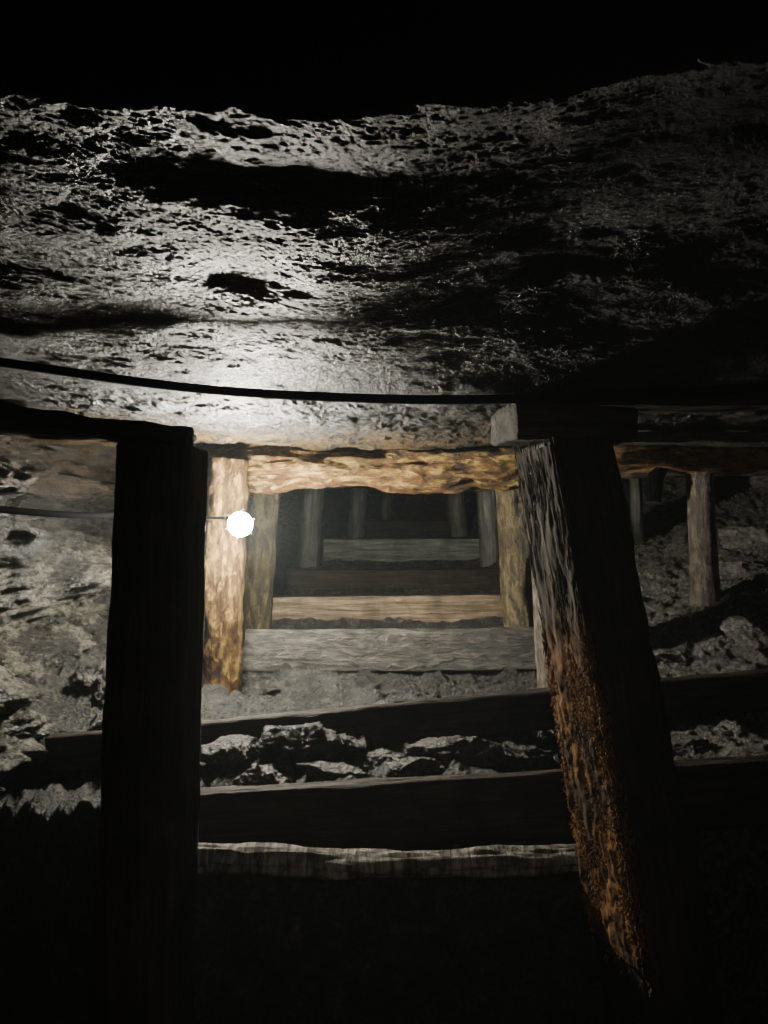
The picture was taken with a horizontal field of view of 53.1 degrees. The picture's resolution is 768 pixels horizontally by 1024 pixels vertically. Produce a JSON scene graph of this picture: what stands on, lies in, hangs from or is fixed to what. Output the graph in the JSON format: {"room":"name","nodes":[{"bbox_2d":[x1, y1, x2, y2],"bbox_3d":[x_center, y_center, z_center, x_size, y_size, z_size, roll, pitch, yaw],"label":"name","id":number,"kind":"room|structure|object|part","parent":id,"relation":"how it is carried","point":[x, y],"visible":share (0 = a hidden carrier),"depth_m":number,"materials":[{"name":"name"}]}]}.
{"room":"mine tunnel","nodes":[
{"label":"mine tunnel","id":0,"kind":"room"},
{"bbox_2d":[0,435,325,859],"bbox_3d":[-1.410,0.600,5.952,1.151,4.200,13.152,0,0,4],"label":"wall","id":1,"kind":"structure","parent":0,"point":[53,569],"depth_m":3.98,"materials":[{"name":"grey stone"}]},
{"bbox_2d":[0,0,767,476],"bbox_3d":[0.500,-0.957,5.950,6.200,1.244,13.100,0,0,0],"label":"ceiling","id":2,"kind":"structure","parent":0,"point":[392,197],"depth_m":1.59,"materials":[{"name":"grey stone"}]},
{"bbox_2d":[0,357,767,403],"bbox_3d":[0.175,-0.464,2.479,3.854,0.223,0.100,0,0,2],"label":"cable","id":3,"kind":"object","parent":2,"relation":"hanging from","point":[4,362],"visible":1,"depth_m":2.50,"materials":[{"name":"black rubber"}]},
{"bbox_2d":[616,431,767,446],"bbox_3d":[1.776,-0.337,3.525,1.670,0.076,0.206,0,0,-1],"label":"plank","id":4,"kind":"object","parent":2,"relation":"attached to","point":[694,438],"visible":0.75,"depth_m":3.43,"materials":[{"name":"grey wood"}]},
{"bbox_2d":[620,470,767,478],"bbox_3d":[2.251,-0.335,5.696,1.518,0.179,0.192,0,0,0],"label":"log","id":5,"kind":"object","parent":2,"relation":"attached to","point":[760,472],"visible":0.16,"depth_m":5.66,"materials":[{"name":"brown wood"}]},
{"bbox_2d":[322,488,445,518],"bbox_3d":[0.500,0.600,12.301,6.203,4.200,0.363,0,0,1],"label":"wall","id":6,"kind":"structure","parent":0,"point":[336,502],"depth_m":12.29,"materials":[{"name":"grey stone"}]},
{"bbox_2d":[0,476,767,1023],"bbox_3d":[0.650,0.460,5.950,5.900,3.868,13.100,0,0,0],"label":"floor","id":7,"kind":"structure","parent":0,"point":[515,949],"depth_m":3.02,"materials":[{"name":"grey stone"}]},
{"bbox_2d":[74,658,105,707],"bbox_3d":[-1.433,0.864,3.970,0.310,0.322,0.329,0,0,-19],"label":"rock","id":8,"kind":"object","parent":7,"relation":"on","point":[93,679],"visible":0.27,"depth_m":3.87,"materials":[{"name":"grey stone"}]},
{"bbox_2d":[90,443,207,1023],"bbox_3d":[-0.805,0.894,2.604,0.360,2.243,0.296,0,0,6],"label":"timber post","id":9,"kind":"object","parent":7,"relation":"on","point":[142,954],"visible":1,"depth_m":2.49,"materials":[{"name":"brown wood"}]},
{"bbox_2d":[0,400,196,446],"bbox_3d":[-1.083,-0.300,2.579,0.868,0.198,0.268,0,0,3],"label":"wooden beam","id":10,"kind":"structure","parent":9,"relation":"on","point":[15,419],"depth_m":2.53,"materials":[{"name":"brown wood"}]},
{"bbox_2d":[202,457,248,692],"bbox_3d":[-0.889,0.418,4.200,0.291,1.430,0.279,0,0,-36],"label":"timber post","id":11,"kind":"object","parent":7,"relation":"on","point":[227,486],"visible":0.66,"depth_m":4.10,"materials":[{"name":"brown wood"}]},
{"bbox_2d":[0,506,113,518],"bbox_3d":[-1.167,-0.097,3.372,0.081,0.248,2.012,0,0,13],"label":"cable","id":12,"kind":"object","parent":11,"relation":"attached to","point":[3,509],"visible":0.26,"depth_m":2.89,"materials":[{"name":"black rubber"}]},
{"bbox_2d":[206,509,254,537],"bbox_3d":[-0.836,0.063,4.080,0.263,0.154,0.511,0,0,-14],"label":"lamp","id":13,"kind":"object","parent":11,"relation":"attached to","point":[240,523],"visible":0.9,"depth_m":3.88,"materials":[{"name":"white glass"}]},
{"bbox_3d":[-0.734,0.063,3.917,0.125,0.124,0.124,0,0,0],"label":"globe","id":14,"kind":"part","parent":13,"relation":"part of","materials":[{"name":"white glass"}]},
{"bbox_2d":[208,445,527,494],"bbox_3d":[-0.080,-0.256,4.412,1.817,0.321,0.321,-1,0,1],"label":"crossbeam","id":15,"kind":"object","parent":11,"relation":"on","point":[272,469],"visible":0.76,"depth_m":4.32,"materials":[{"name":"brown wood"}]},
{"bbox_2d":[200,734,258,766],"bbox_3d":[-0.686,1.055,3.354,0.263,0.155,0.164,0,0,2],"label":"rock","id":16,"kind":"object","parent":7,"relation":"on","point":[234,750],"visible":0.84,"depth_m":3.31,"materials":[{"name":"grey stone"}]},
{"bbox_2d":[230,764,288,785],"bbox_3d":[-0.516,1.109,3.187,0.322,0.145,0.157,0,0,28],"label":"rock","id":17,"kind":"object","parent":7,"relation":"on","point":[258,775],"visible":0.59,"depth_m":3.14,"materials":[{"name":"grey stone"}]},
{"bbox_2d":[243,493,280,628],"bbox_3d":[-0.831,0.320,5.197,0.298,1.190,0.233,0,0,7],"label":"timber post","id":18,"kind":"object","parent":7,"relation":"on","point":[264,508],"visible":0.65,"depth_m":5.11,"materials":[{"name":"brown wood"}]},
{"bbox_2d":[259,687,280,693],"bbox_3d":[-0.615,0.970,4.181,0.135,0.040,0.067,0,0,25],"label":"rock","id":19,"kind":"object","parent":7,"relation":"on","point":[265,690],"visible":1,"depth_m":4.16,"materials":[{"name":"grey stone"}]},
{"bbox_2d":[250,721,361,772],"bbox_3d":[-0.335,1.045,3.373,0.501,0.244,0.231,0,0,-8],"label":"rock","id":20,"kind":"object","parent":7,"relation":"on","point":[305,743],"visible":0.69,"depth_m":3.30,"materials":[{"name":"grey stone"}]},
{"bbox_2d":[296,488,323,567],"bbox_3d":[-0.681,0.170,7.003,0.254,0.887,0.228,0,0,-23],"label":"timber post","id":21,"kind":"object","parent":7,"relation":"on","point":[310,500],"visible":0.72,"depth_m":6.91,"materials":[{"name":"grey wood"}]},
{"bbox_2d":[296,761,370,781],"bbox_3d":[-0.196,1.098,3.203,0.304,0.126,0.178,0,0,17],"label":"rock","id":22,"kind":"object","parent":7,"relation":"on","point":[321,771],"visible":0.7,"depth_m":3.16,"materials":[{"name":"grey stone"}]},
{"bbox_2d":[347,488,367,538],"bbox_3d":[-0.322,0.075,9.004,0.246,0.719,0.220,0,0,-19],"label":"timber post","id":23,"kind":"object","parent":7,"relation":"on","point":[358,496],"visible":0.86,"depth_m":8.91,"materials":[{"name":"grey wood"}]},
{"bbox_2d":[355,680,380,687],"bbox_3d":[-0.081,0.977,4.343,0.203,0.061,0.098,0,0,-18],"label":"rock","id":24,"kind":"object","parent":7,"relation":"on","point":[376,684],"visible":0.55,"depth_m":4.34,"materials":[{"name":"grey stone"}]},
{"bbox_2d":[365,748,403,768],"bbox_3d":[-0.024,1.121,3.405,0.345,0.160,0.169,0,0,27],"label":"rock","id":25,"kind":"object","parent":7,"relation":"on","point":[378,756],"visible":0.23,"depth_m":3.34,"materials":[{"name":"grey stone"}]},
{"bbox_2d":[378,491,392,519],"bbox_3d":[0.010,0.011,10.998,0.236,0.608,0.210,0,0,14],"label":"timber post","id":26,"kind":"object","parent":7,"relation":"on","point":[386,499],"visible":0.66,"depth_m":10.92,"materials":[{"name":"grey wood"}]},
{"bbox_2d":[374,490,424,494],"bbox_3d":[0.500,-0.342,11.004,1.277,0.183,0.183,0,0,0],"label":"crossbeam","id":27,"kind":"object","parent":26,"relation":"on","point":[375,491],"visible":0.07,"depth_m":10.96,"materials":[{"name":"brown wood"}]},
{"bbox_2d":[271,595,502,622],"bbox_3d":[0.020,0.689,5.279,1.618,0.244,0.073,0,0,0],"label":"plank","id":28,"kind":"object","parent":7,"relation":"on","point":[426,608],"visible":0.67,"depth_m":5.25,"materials":[{"name":"brown wood"}]},
{"bbox_2d":[197,842,578,879],"bbox_3d":[0.000,1.250,2.744,1.487,0.131,0.140,0,0,-1],"label":"wooden beam","id":29,"kind":"structure","parent":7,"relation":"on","point":[247,858],"depth_m":2.71,"materials":[{"name":"wood"}]},
{"bbox_2d":[242,627,536,671],"bbox_3d":[0.033,0.807,4.501,1.782,0.263,0.083,0,0,0],"label":"plank","id":30,"kind":"object","parent":7,"relation":"on","point":[491,648],"visible":0.84,"depth_m":4.46,"materials":[{"name":"grey wood"}]},
{"bbox_2d":[380,688,398,696],"bbox_3d":[0.007,0.963,4.066,0.180,0.058,0.086,0,0,17],"label":"rock","id":31,"kind":"object","parent":7,"relation":"on","point":[384,692],"visible":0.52,"depth_m":4.03,"materials":[{"name":"grey stone"}]},
{"bbox_2d":[284,568,499,591],"bbox_3d":[0.090,0.575,6.202,1.799,0.254,0.078,0,0,0],"label":"plank","id":32,"kind":"object","parent":7,"relation":"on","point":[466,579],"visible":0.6,"depth_m":6.17,"materials":[{"name":"brown wood"}]},
{"bbox_2d":[323,538,479,561],"bbox_3d":[0.245,0.367,7.160,1.629,0.249,0.074,0,0,0],"label":"plank","id":33,"kind":"object","parent":7,"relation":"on","point":[389,549],"visible":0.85,"depth_m":7.13,"materials":[{"name":"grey wood"}]},
{"bbox_2d":[45,668,767,773],"bbox_3d":[0.215,0.954,3.549,3.559,0.503,0.101,0,0,0],"label":"plank","id":34,"kind":"object","parent":7,"relation":"on","point":[746,691],"visible":0.5,"depth_m":3.52,"materials":[{"name":"brown wood"}]},
{"bbox_2d":[393,690,420,702],"bbox_3d":[0.120,0.964,3.990,0.158,0.065,0.115,0,0,-5],"label":"rock","id":35,"kind":"object","parent":7,"relation":"on","point":[400,696],"visible":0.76,"depth_m":3.98,"materials":[{"name":"grey stone"}]},
{"bbox_2d":[367,520,449,534],"bbox_3d":[0.325,0.199,9.158,1.067,0.212,0.072,0,0,0],"label":"plank","id":36,"kind":"object","parent":7,"relation":"on","point":[374,527],"visible":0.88,"depth_m":9.13,"materials":[{"name":"brown wood"}]},
{"bbox_2d":[384,756,441,777],"bbox_3d":[0.100,1.059,3.205,0.244,0.098,0.161,0,0,-25],"label":"rock","id":37,"kind":"object","parent":7,"relation":"on","point":[417,766],"visible":0.91,"depth_m":3.15,"materials":[{"name":"grey stone"}]},
{"bbox_2d":[445,493,448,519],"bbox_3d":[0.991,0.011,11.000,0.238,0.610,0.200,0,0,7],"label":"timber post","id":38,"kind":"object","parent":7,"relation":"on","point":[446,494],"visible":0.2,"depth_m":10.95,"materials":[{"name":"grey wood"}]},
{"bbox_2d":[400,735,507,769],"bbox_3d":[0.308,1.060,3.328,0.479,0.188,0.275,0,0,19],"label":"rock","id":39,"kind":"object","parent":7,"relation":"on","point":[474,750],"visible":0.59,"depth_m":3.28,"materials":[{"name":"grey stone"}]},
{"bbox_2d":[448,492,467,537],"bbox_3d":[0.869,0.075,8.997,0.248,0.719,0.228,0,0,-26],"label":"timber post","id":40,"kind":"object","parent":7,"relation":"on","point":[458,522],"visible":0.66,"depth_m":8.91,"materials":[{"name":"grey wood"}]},
{"bbox_2d":[344,486,377,489],"bbox_3d":[0.275,-0.342,9.000,1.488,0.184,0.182,0,0,0],"label":"crossbeam","id":41,"kind":"object","parent":40,"relation":"on","point":[363,487],"visible":0.07,"depth_m":8.95,"materials":[{"name":"brown wood"}]},
{"bbox_2d":[198,755,767,849],"bbox_3d":[0.598,1.146,3.005,2.832,0.440,0.085,0,0,1],"label":"plank","id":42,"kind":"object","parent":7,"relation":"on","point":[719,793],"visible":0.71,"depth_m":2.98,"materials":[{"name":"brown wood"}]},
{"bbox_2d":[464,765,501,773],"bbox_3d":[0.467,1.113,3.188,0.361,0.131,0.182,0,0,24],"label":"rock","id":43,"kind":"object","parent":7,"relation":"on","point":[474,769],"visible":0.15,"depth_m":3.20,"materials":[{"name":"grey stone"}]},
{"bbox_2d":[476,490,498,566],"bbox_3d":[0.970,0.171,7.002,0.258,0.887,0.230,0,0,14],"label":"timber post","id":44,"kind":"object","parent":7,"relation":"on","point":[486,500],"visible":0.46,"depth_m":6.91,"materials":[{"name":"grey wood"}]},
{"bbox_2d":[478,678,499,688],"bbox_3d":[0.580,0.962,4.296,0.168,0.068,0.119,0,0,-32],"label":"rock","id":45,"kind":"object","parent":7,"relation":"on","point":[489,681],"visible":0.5,"depth_m":4.27,"materials":[{"name":"grey stone"}]},
{"bbox_2d":[496,689,509,692],"bbox_3d":[0.636,0.954,4.035,0.092,0.038,0.070,0,0,13],"label":"rock","id":46,"kind":"object","parent":7,"relation":"on","point":[498,690],"visible":0.42,"depth_m":4.03,"materials":[{"name":"grey stone"}]},
{"bbox_2d":[495,489,533,626],"bbox_3d":[0.898,0.321,5.200,0.306,1.188,0.234,0,0,5],"label":"timber post","id":47,"kind":"object","parent":7,"relation":"on","point":[516,591],"visible":0.66,"depth_m":5.11,"materials":[{"name":"brown wood"}]},
{"bbox_2d":[502,744,556,771],"bbox_3d":[0.643,1.128,3.403,0.196,0.212,0.270,0,0,42],"label":"rock","id":48,"kind":"object","parent":7,"relation":"on","point":[520,757],"visible":0.68,"depth_m":3.33,"materials":[{"name":"grey stone"}]},
{"bbox_2d":[531,571,549,687],"bbox_3d":[0.892,0.409,4.098,0.268,1.445,0.226,0,0,5],"label":"timber post","id":49,"kind":"object","parent":7,"relation":"on","point":[542,680],"visible":0.11,"depth_m":4.07,"materials":[{"name":"brown wood"}]},
{"bbox_2d":[512,432,726,1023],"bbox_3d":[0.810,0.881,2.561,0.698,2.370,0.407,0,0,-8],"label":"timber post","id":50,"kind":"object","parent":7,"relation":"on","point":[644,897],"visible":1,"depth_m":2.45,"materials":[{"name":"brown wood"}]},
{"bbox_2d":[491,403,638,445],"bbox_3d":[0.603,-0.290,2.598,0.418,0.128,0.312,0,0,-9],"label":"block","id":51,"kind":"object","parent":50,"relation":"on","point":[516,424],"visible":0.86,"depth_m":2.46,"materials":[{"name":"brown wood"}]},
{"bbox_2d":[507,395,767,413],"bbox_3d":[1.231,-0.406,2.779,1.559,0.098,0.225,0,0,1],"label":"plank","id":52,"kind":"object","parent":51,"relation":"on","point":[706,404],"visible":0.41,"depth_m":2.69,"materials":[{"name":"brown wood"}]},
{"bbox_2d":[621,478,644,543],"bbox_3d":[1.924,0.094,5.902,0.186,0.732,0.171,0,0,24],"label":"timber post","id":53,"kind":"object","parent":7,"relation":"on","point":[633,487],"visible":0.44,"depth_m":5.83,"materials":[{"name":"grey wood"}]},
{"bbox_2d":[652,647,688,666],"bbox_3d":[1.455,0.767,3.997,0.282,0.123,0.239,0,0,6],"label":"rock","id":54,"kind":"object","parent":7,"relation":"on","point":[668,657],"visible":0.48,"depth_m":3.90,"materials":[{"name":"grey stone"}]},
{"bbox_2d":[670,731,709,758],"bbox_3d":[1.312,1.053,3.345,0.276,0.167,0.248,0,0,29],"label":"rock","id":55,"kind":"object","parent":7,"relation":"on","point":[680,741],"visible":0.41,"depth_m":3.29,"materials":[{"name":"grey stone"}]},
{"bbox_2d":[686,472,720,605],"bbox_3d":[1.859,0.170,4.473,0.192,0.881,0.171,0,0,14],"label":"timber post","id":56,"kind":"object","parent":7,"relation":"on","point":[705,589],"visible":0.81,"depth_m":4.41,"materials":[{"name":"brown wood"}]},
{"bbox_2d":[614,445,767,475],"bbox_3d":[1.890,-0.336,4.423,1.239,0.261,0.247,0,0,-2],"label":"wooden beam","id":57,"kind":"structure","parent":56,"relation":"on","point":[730,461],"depth_m":4.33,"materials":[{"name":"brown wood"}]},
{"bbox_2d":[646,467,668,502],"bbox_3d":[1.585,-0.170,4.442,0.131,0.232,0.126,0,0,8],"label":"stub","id":58,"kind":"object","parent":57,"relation":"attached to","point":[654,484],"visible":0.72,"depth_m":4.40,"materials":[{"name":"black wood"}]},
{"bbox_2d":[688,558,767,579],"bbox_3d":[2.232,0.403,4.893,0.503,0.214,0.336,0,0,35],"label":"rock","id":59,"kind":"object","parent":7,"relation":"on","point":[729,568],"visible":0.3,"depth_m":4.79,"materials":[{"name":"grey stone"}]},
{"bbox_2d":[721,669,740,672],"bbox_3d":[1.761,0.812,3.763,0.223,0.084,0.179,0,0,20],"label":"rock","id":60,"kind":"object","parent":7,"relation":"on","point":[726,670],"visible":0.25,"depth_m":3.76,"materials":[{"name":"grey stone"}]},
{"bbox_2d":[717,525,767,548],"bbox_3d":[2.532,0.226,5.274,0.424,0.267,0.281,0,0,42],"label":"rock","id":61,"kind":"object","parent":7,"relation":"on","point":[740,536],"visible":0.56,"depth_m":5.23,"materials":[{"name":"grey stone"}]},
{"bbox_2d":[720,616,767,653],"bbox_3d":[1.907,0.641,3.952,0.319,0.188,0.305,0,0,30],"label":"rock","id":62,"kind":"object","parent":7,"relation":"on","point":[752,634],"visible":0.94,"depth_m":3.90,"materials":[{"name":"grey stone"}]},
{"bbox_2d":[720,475,767,487],"bbox_3d":[2.479,0.600,5.981,2.021,4.200,13.120,0,0,-2],"label":"wall","id":63,"kind":"structure","parent":0,"point":[753,481],"depth_m":6.75,"materials":[{"name":"grey stone"}]}
]}

